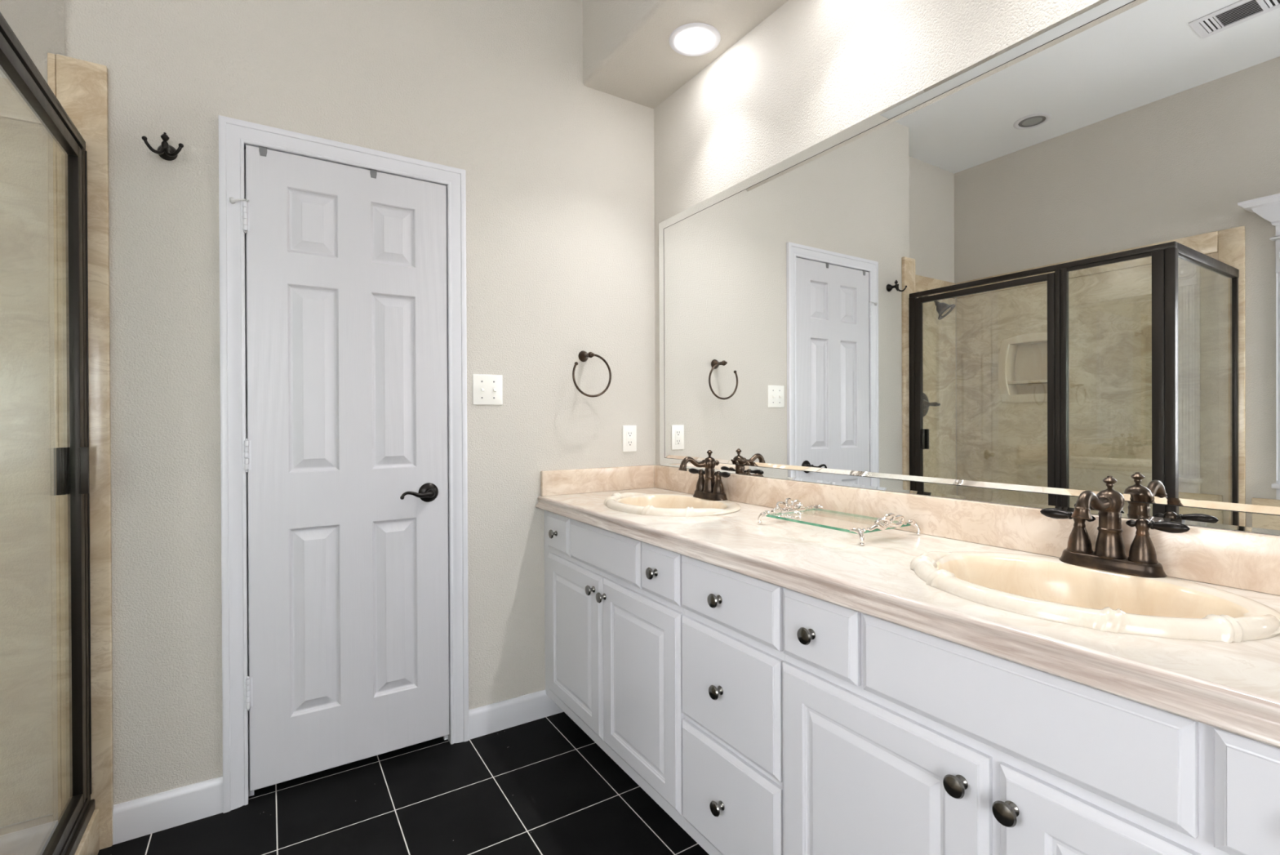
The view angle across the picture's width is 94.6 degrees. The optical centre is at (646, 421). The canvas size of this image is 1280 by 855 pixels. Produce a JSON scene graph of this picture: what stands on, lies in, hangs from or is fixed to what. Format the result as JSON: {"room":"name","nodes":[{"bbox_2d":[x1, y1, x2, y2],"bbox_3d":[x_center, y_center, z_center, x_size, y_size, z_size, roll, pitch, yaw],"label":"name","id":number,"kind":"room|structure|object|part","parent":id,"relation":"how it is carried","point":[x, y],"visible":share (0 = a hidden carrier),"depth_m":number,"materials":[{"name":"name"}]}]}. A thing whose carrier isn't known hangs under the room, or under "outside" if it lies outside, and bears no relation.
{"room":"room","nodes":[
{"label":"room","id":0,"kind":"room"},
{"bbox_2d":[0,77,53,826],"bbox_3d":[-2.098,0.093,1.557,0.863,2.161,0.024,0,0,-33],"label":"shower door","id":1,"kind":"structure","parent":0,"point":[26,750],"depth_m":1.73,"materials":[{"name":"clear glass"}]},
{"bbox_2d":[0,0,64,827],"bbox_3d":[-2.183,-0.307,1.589,1.025,3.000,0.120,0,0,-33],"label":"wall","id":2,"kind":"structure","parent":0,"point":[38,25],"depth_m":1.76,"materials":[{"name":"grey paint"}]},
{"bbox_2d":[23,808,99,854],"bbox_3d":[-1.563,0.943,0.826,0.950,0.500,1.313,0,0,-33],"label":"shower curb","id":3,"kind":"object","parent":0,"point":[89,844],"depth_m":1.54,"materials":[{"name":"beige stone"}]},
{"bbox_2d":[0,12,94,854],"bbox_3d":[-1.575,0.155,0.843,0.949,1.838,1.270,0,0,-33],"label":"shower door frame","id":4,"kind":"structure","parent":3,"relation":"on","point":[71,463],"depth_m":1.55,"materials":[{"name":"brown metal"}]},
{"bbox_3d":[-1.208,-0.745,1.077,0.030,0.042,1.270,0,0,-33],"label":"header rail","id":5,"kind":"part","parent":4,"relation":"part of","materials":[{"name":"brown metal"}]},
{"bbox_3d":[-1.502,0.130,1.546,0.066,0.122,0.034,0,0,-33],"label":"door pull","id":6,"kind":"part","parent":4,"relation":"part of","materials":[{"name":"brown metal"}]},
{"bbox_3d":[-1.201,1.049,1.083,0.049,0.046,1.270,0,0,-33],"label":"sill rail","id":7,"kind":"part","parent":4,"relation":"part of","materials":[{"name":"brown metal"}]},
{"bbox_2d":[0,711,709,854],"bbox_3d":[-0.163,1.229,0.355,3.080,0.120,4.379,0,0,-33],"label":"floor","id":8,"kind":"structure","parent":0,"point":[541,786],"depth_m":1.79,"materials":[{"name":"black tile"}]},
{"bbox_2d":[544,510,685,831],"bbox_3d":[0.052,0.763,2.103,0.582,0.838,0.945,0,0,-33],"label":"vanity cabinet","id":9,"kind":"object","parent":8,"relation":"on","point":[614,611],"visible":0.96,"depth_m":1.83,"materials":[{"name":"white paint"}]},
{"bbox_3d":[-0.351,0.423,2.216,0.028,0.034,0.034,0,0,-33],"label":"knob","id":10,"kind":"part","parent":9,"relation":"part of","materials":[{"name":"grey metal"}]},
{"bbox_3d":[-0.330,0.424,2.227,0.018,0.139,0.197,0,0,-33],"label":"drawer","id":11,"kind":"part","parent":9,"relation":"part of","materials":[{"name":"white paint"}]},
{"bbox_3d":[-0.261,0.782,2.123,0.018,0.537,0.441,0,0,-33],"label":"door","id":12,"kind":"part","parent":9,"relation":"part of","materials":[{"name":"white paint"}]},
{"bbox_3d":[-0.187,0.561,1.962,0.028,0.034,0.034,0,0,-33],"label":"knob","id":13,"kind":"part","parent":9,"relation":"part of","materials":[{"name":"grey metal"}]},
{"bbox_3d":[-0.146,0.567,1.898,0.028,0.034,0.034,0,0,-33],"label":"knob","id":14,"kind":"part","parent":9,"relation":"part of","materials":[{"name":"grey metal"}]},
{"bbox_3d":[-0.024,0.782,1.752,0.018,0.537,0.430,0,0,-33],"label":"door","id":15,"kind":"part","parent":9,"relation":"part of","materials":[{"name":"white paint"}]},
{"bbox_3d":[0.015,0.424,1.645,0.028,0.034,0.034,0,0,-33],"label":"knob","id":16,"kind":"part","parent":9,"relation":"part of","materials":[{"name":"grey metal"}]},
{"bbox_3d":[0.038,0.424,1.652,0.018,0.139,0.191,0,0,-33],"label":"drawer","id":17,"kind":"part","parent":9,"relation":"part of","materials":[{"name":"white paint"}]},
{"bbox_2d":[535,464,1279,747],"bbox_3d":[0.413,0.271,1.546,0.574,0.145,2.274,0,0,-33],"label":"countertop","id":18,"kind":"structure","parent":9,"relation":"on","point":[1233,686],"depth_m":1.14,"materials":[{"name":"beige stone"}]},
{"bbox_2d":[604,492,741,516],"bbox_3d":[0.086,0.354,2.094,0.441,0.171,0.536,0,0,-33],"label":"sink","id":19,"kind":"object","parent":18,"relation":"in","point":[669,504],"visible":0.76,"depth_m":2.11,"materials":[{"name":"beige ceramic"}]},
{"bbox_2d":[678,449,730,500],"bbox_3d":[0.228,0.197,2.191,0.186,0.182,0.187,0,0,17],"label":"faucet","id":20,"kind":"object","parent":18,"relation":"on","point":[707,487],"visible":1,"depth_m":2.19,"materials":[{"name":"brown metal"}]},
{"bbox_3d":[0.169,0.155,2.162,0.119,0.052,0.032,0,0,-33],"label":"spout","id":21,"kind":"part","parent":20,"relation":"part of","materials":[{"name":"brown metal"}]},
{"bbox_3d":[0.195,0.193,2.266,0.022,0.021,0.098,0,0,-36],"label":"lever","id":22,"kind":"part","parent":20,"relation":"part of","materials":[{"name":"black metal"}]},
{"bbox_3d":[0.209,0.224,2.250,0.045,0.084,0.045,0,0,-33],"label":"handle","id":23,"kind":"part","parent":20,"relation":"part of","materials":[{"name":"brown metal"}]},
{"bbox_3d":[0.237,0.120,2.206,0.023,0.027,0.023,0,0,-33],"label":"lift rod","id":24,"kind":"part","parent":20,"relation":"part of","materials":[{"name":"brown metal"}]},
{"bbox_3d":[0.237,0.276,2.207,0.060,0.024,0.174,0,0,-33],"label":"plate","id":25,"kind":"part","parent":20,"relation":"part of","materials":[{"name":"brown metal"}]},
{"bbox_3d":[0.265,0.224,2.163,0.045,0.084,0.045,0,0,-33],"label":"handle","id":26,"kind":"part","parent":20,"relation":"part of","materials":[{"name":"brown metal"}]},
{"bbox_3d":[0.274,0.193,2.143,0.022,0.021,0.098,0,0,-29],"label":"lever","id":27,"kind":"part","parent":20,"relation":"part of","materials":[{"name":"black metal"}]},
{"bbox_2d":[757,497,920,545],"bbox_3d":[0.519,0.264,1.623,0.245,0.068,0.363,0,0,-33],"label":"tray","id":28,"kind":"object","parent":18,"relation":"on","point":[789,508],"visible":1,"depth_m":1.57,"materials":[{"name":"clear glass"}]},
{"bbox_3d":[0.429,0.250,1.762,0.159,0.040,0.032,0,0,-33],"label":"bow handle","id":29,"kind":"part","parent":28,"relation":"part of","materials":[{"name":"silver metal"}]},
{"bbox_3d":[0.519,0.271,1.623,0.210,0.006,0.316,0,0,-33],"label":"glass plate","id":30,"kind":"part","parent":28,"relation":"part of","materials":[{"name":"clear glass"}]},
{"bbox_3d":[0.608,0.250,1.483,0.159,0.040,0.032,0,0,-33],"label":"bow handle","id":31,"kind":"part","parent":28,"relation":"part of","materials":[{"name":"silver metal"}]},
{"bbox_2d":[910,551,1279,642],"bbox_3d":[0.752,0.355,1.054,0.441,0.171,0.536,0,0,-33],"label":"sink","id":32,"kind":"object","parent":18,"relation":"in","point":[1051,588],"visible":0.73,"depth_m":1.04,"materials":[{"name":"beige ceramic"}]},
{"bbox_2d":[1040,475,1190,577],"bbox_3d":[0.901,0.198,1.144,0.186,0.182,0.187,0,0,17],"label":"faucet","id":33,"kind":"object","parent":18,"relation":"on","point":[1108,554],"visible":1,"depth_m":1.14,"materials":[{"name":"brown metal"}]},
{"bbox_3d":[0.869,0.193,1.219,0.022,0.021,0.098,0,0,-36],"label":"lever","id":34,"kind":"part","parent":33,"relation":"part of","materials":[{"name":"black metal"}]},
{"bbox_3d":[0.883,0.225,1.202,0.045,0.084,0.045,0,0,-33],"label":"handle","id":35,"kind":"part","parent":33,"relation":"part of","materials":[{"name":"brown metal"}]},
{"bbox_3d":[0.842,0.156,1.115,0.119,0.052,0.032,0,0,-33],"label":"spout","id":36,"kind":"part","parent":33,"relation":"part of","materials":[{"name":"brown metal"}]},
{"bbox_3d":[0.910,0.120,1.159,0.023,0.027,0.023,0,0,-33],"label":"lift rod","id":37,"kind":"part","parent":33,"relation":"part of","materials":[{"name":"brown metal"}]},
{"bbox_3d":[0.911,0.277,1.159,0.060,0.024,0.174,0,0,-33],"label":"plate","id":38,"kind":"part","parent":33,"relation":"part of","materials":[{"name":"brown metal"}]},
{"bbox_3d":[0.938,0.225,1.116,0.045,0.084,0.045,0,0,-33],"label":"handle","id":39,"kind":"part","parent":33,"relation":"part of","materials":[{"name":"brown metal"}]},
{"bbox_3d":[0.947,0.193,1.096,0.022,0.021,0.098,0,0,-29],"label":"lever","id":40,"kind":"part","parent":33,"relation":"part of","materials":[{"name":"black metal"}]},
{"bbox_2d":[681,555,785,854],"bbox_3d":[0.406,0.763,1.552,0.582,0.838,0.362,0,0,-33],"label":"vanity cabinet","id":41,"kind":"object","parent":8,"relation":"on","point":[732,622],"visible":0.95,"depth_m":1.39,"materials":[{"name":"white paint"}]},
{"bbox_3d":[0.164,0.429,1.413,0.028,0.034,0.034,0,0,-33],"label":"knob","id":42,"kind":"part","parent":41,"relation":"part of","materials":[{"name":"grey metal"}]},
{"bbox_3d":[0.166,0.647,1.411,0.028,0.034,0.034,0,0,-33],"label":"knob","id":43,"kind":"part","parent":41,"relation":"part of","materials":[{"name":"grey metal"}]},
{"bbox_3d":[0.169,0.923,1.409,0.028,0.034,0.034,0,0,-33],"label":"knob","id":44,"kind":"part","parent":41,"relation":"part of","materials":[{"name":"grey metal"}]},
{"bbox_3d":[0.190,0.424,1.415,0.018,0.139,0.356,0,0,-33],"label":"drawer","id":45,"kind":"part","parent":41,"relation":"part of","materials":[{"name":"white paint"}]},
{"bbox_3d":[0.192,0.921,1.416,0.018,0.260,0.357,0,0,-33],"label":"drawer","id":46,"kind":"part","parent":41,"relation":"part of","materials":[{"name":"white paint"}]},
{"bbox_3d":[0.191,0.645,1.415,0.018,0.260,0.357,0,0,-33],"label":"drawer","id":47,"kind":"part","parent":41,"relation":"part of","materials":[{"name":"white paint"}]},
{"bbox_2d":[782,587,1279,854],"bbox_3d":[0.758,0.764,1.001,0.582,0.838,0.944,0,0,-33],"label":"vanity cabinet","id":48,"kind":"object","parent":8,"relation":"on","point":[898,740],"visible":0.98,"depth_m":0.90,"materials":[{"name":"white paint"}]},
{"bbox_3d":[0.318,0.425,1.172,0.028,0.034,0.034,0,0,-33],"label":"knob","id":49,"kind":"part","parent":48,"relation":"part of","materials":[{"name":"grey metal"}]},
{"bbox_3d":[0.342,0.424,1.177,0.018,0.139,0.188,0,0,-33],"label":"drawer","id":50,"kind":"part","parent":48,"relation":"part of","materials":[{"name":"white paint"}]},
{"bbox_3d":[0.407,0.782,1.080,0.018,0.537,0.430,0,0,-33],"label":"door","id":51,"kind":"part","parent":48,"relation":"part of","materials":[{"name":"white paint"}]},
{"bbox_3d":[0.482,0.566,0.917,0.028,0.034,0.034,0,0,-33],"label":"knob","id":52,"kind":"part","parent":48,"relation":"part of","materials":[{"name":"grey metal"}]},
{"bbox_3d":[0.522,0.566,0.855,0.028,0.034,0.034,0,0,-33],"label":"knob","id":53,"kind":"part","parent":48,"relation":"part of","materials":[{"name":"grey metal"}]},
{"bbox_3d":[0.648,0.783,0.704,0.018,0.537,0.432,0,0,-33],"label":"door","id":54,"kind":"part","parent":48,"relation":"part of","materials":[{"name":"white paint"}]},
{"bbox_3d":[0.710,0.425,0.603,0.018,0.139,0.194,0,0,-33],"label":"drawer","id":55,"kind":"part","parent":48,"relation":"part of","materials":[{"name":"white paint"}]},
{"bbox_2d":[63,0,655,804],"bbox_3d":[-0.857,-0.315,2.262,1.935,3.000,0.300,0,0,-33],"label":"wall","id":56,"kind":"structure","parent":0,"point":[560,197],"depth_m":2.03,"materials":[{"name":"grey paint"}]},
{"bbox_2d":[47,52,113,849],"bbox_3d":[-1.614,0.100,1.716,0.120,2.181,0.239,0,0,-33],"label":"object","id":57,"kind":"structure","parent":56,"relation":"attached to","point":[81,86],"depth_m":1.63,"materials":[{"name":"beige stone"}]},
{"bbox_2d":[142,132,183,160],"bbox_3d":[-1.379,-0.790,1.692,0.092,0.073,0.096,0,0,-33],"label":"robe hook","id":58,"kind":"object","parent":56,"relation":"attached to","point":[166,151],"visible":1,"depth_m":1.68,"materials":[{"name":"black metal"}]},
{"bbox_3d":[-1.383,-0.771,1.659,0.015,0.036,0.062,0,0,14],"label":"hook arm","id":59,"kind":"part","parent":58,"relation":"part of","materials":[{"name":"black metal"}]},
{"bbox_3d":[-1.390,-0.787,1.709,0.047,0.047,0.055,0,0,-33],"label":"wall post","id":60,"kind":"part","parent":58,"relation":"part of","materials":[{"name":"black metal"}]},
{"bbox_3d":[-1.347,-0.772,1.681,0.062,0.036,0.015,0,0,11],"label":"hook arm","id":61,"kind":"part","parent":58,"relation":"part of","materials":[{"name":"black metal"}]},
{"bbox_2d":[112,775,222,844],"bbox_3d":[-1.395,1.137,1.731,0.256,0.104,0.014,0,0,-33],"label":"baseboard","id":62,"kind":"structure","parent":56,"relation":"attached to","point":[153,813],"depth_m":1.72,"materials":[{"name":"white paint"}]},
{"bbox_2d":[229,143,450,797],"bbox_3d":[-1.012,0.159,2.012,0.658,2.055,0.173,0,0,-33],"label":"door","id":63,"kind":"structure","parent":56,"relation":"in","point":[346,444],"depth_m":1.98,"materials":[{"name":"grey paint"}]},
{"bbox_2d":[258,146,266,156],"bbox_3d":[-1.214,-0.847,1.871,0.021,0.028,0.040,0,0,-33],"label":"hook","id":64,"kind":"object","parent":63,"relation":"attached to","point":[263,150],"visible":0.9,"depth_m":1.85,"materials":[{"name":"grey metal"}]},
{"bbox_2d":[369,168,377,177],"bbox_3d":[-0.947,-0.849,2.042,0.021,0.028,0.040,0,0,-33],"label":"hook","id":65,"kind":"object","parent":63,"relation":"attached to","point":[373,173],"visible":0.95,"depth_m":2.02,"materials":[{"name":"grey metal"}]},
{"bbox_3d":[-0.799,0.257,2.081,0.139,0.069,0.059,0,0,-33],"label":"handle","id":66,"kind":"part","parent":63,"relation":"part of","materials":[{"name":"black metal"}]},
{"bbox_2d":[218,115,468,813],"bbox_3d":[-0.980,0.130,1.993,0.743,2.114,0.020,0,0,-33],"label":"trim","id":67,"kind":"structure","parent":56,"relation":"attached to","point":[233,133],"depth_m":1.83,"materials":[{"name":"white paint"}]},
{"bbox_2d":[472,373,502,404],"bbox_3d":[-0.599,-0.119,2.237,0.115,0.115,0.020,0,0,-33],"label":"light switch","id":68,"kind":"object","parent":56,"relation":"attached to","point":[487,389],"visible":1,"depth_m":2.24,"materials":[{"name":"white plastic"}]},
{"bbox_2d":[468,688,564,739],"bbox_3d":[-0.502,1.131,2.304,0.391,0.104,0.014,0,0,-33],"label":"baseboard","id":69,"kind":"structure","parent":56,"relation":"attached to","point":[486,719],"depth_m":2.28,"materials":[{"name":"white paint"}]},
{"bbox_2d":[572,350,611,396],"bbox_3d":[-0.235,-0.196,2.429,0.178,0.197,0.090,0,0,-33],"label":"towel ring","id":70,"kind":"object","parent":56,"relation":"attached to","point":[583,355],"visible":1,"depth_m":2.42,"materials":[{"name":"brown metal"}]},
{"bbox_3d":[-0.240,-0.270,2.426,0.047,0.047,0.090,0,0,-33],"label":"wall post","id":71,"kind":"part","parent":70,"relation":"part of","materials":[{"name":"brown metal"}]},
{"bbox_2d":[622,425,636,451],"bbox_3d":[-0.073,0.076,2.581,0.070,0.115,0.008,0,0,-33],"label":"power outlet","id":72,"kind":"object","parent":56,"relation":"attached to","point":[629,432],"visible":1,"depth_m":2.58,"materials":[{"name":"white plastic"}]},
{"bbox_2d":[626,431,633,446],"bbox_3d":[-0.072,0.076,2.579,0.033,0.067,0.002,0,0,-33],"label":"receptacle","id":73,"kind":"object","parent":72,"relation":"attached to","point":[629,433],"depth_m":2.58,"materials":[{"name":"white plastic"}]},
{"bbox_2d":[582,0,788,108],"bbox_3d":[0.936,-1.609,0.915,0.355,0.417,3.900,0,0,-33],"label":"soffit","id":74,"kind":"structure","parent":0,"point":[628,54],"depth_m":2.25,"materials":[{"name":"grey paint"}]},
{"bbox_2d":[668,22,720,56],"bbox_3d":[0.178,-1.397,2.170,0.190,0.022,0.190,0,0,-33],"label":"recessed light","id":75,"kind":"object","parent":74,"relation":"attached to","point":[691,39],"visible":1,"depth_m":2.15,"materials":[{"name":"white paint"}]},
{"bbox_2d":[653,0,1279,535],"bbox_3d":[1.076,-0.319,1.149,0.120,3.000,4.380,0,0,-33],"label":"wall","id":76,"kind":"structure","parent":0,"point":[811,71],"depth_m":1.91,"materials":[{"name":"grey paint"}]},
{"bbox_2d":[654,465,1279,595],"bbox_3d":[0.651,0.247,1.686,0.021,0.100,2.252,0,0,-33],"label":"backsplash","id":77,"kind":"structure","parent":76,"relation":"attached to","point":[1243,560],"depth_m":1.38,"materials":[{"name":"beige stone"}]},
{"bbox_2d":[658,0,1279,534],"bbox_3d":[0.650,-0.340,1.695,0.007,1.071,2.190,0,0,-33],"label":"wall mirror","id":78,"kind":"object","parent":76,"relation":"attached to","point":[1046,270],"visible":1,"depth_m":1.35,"materials":[{"name":"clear mirror"}]}
]}

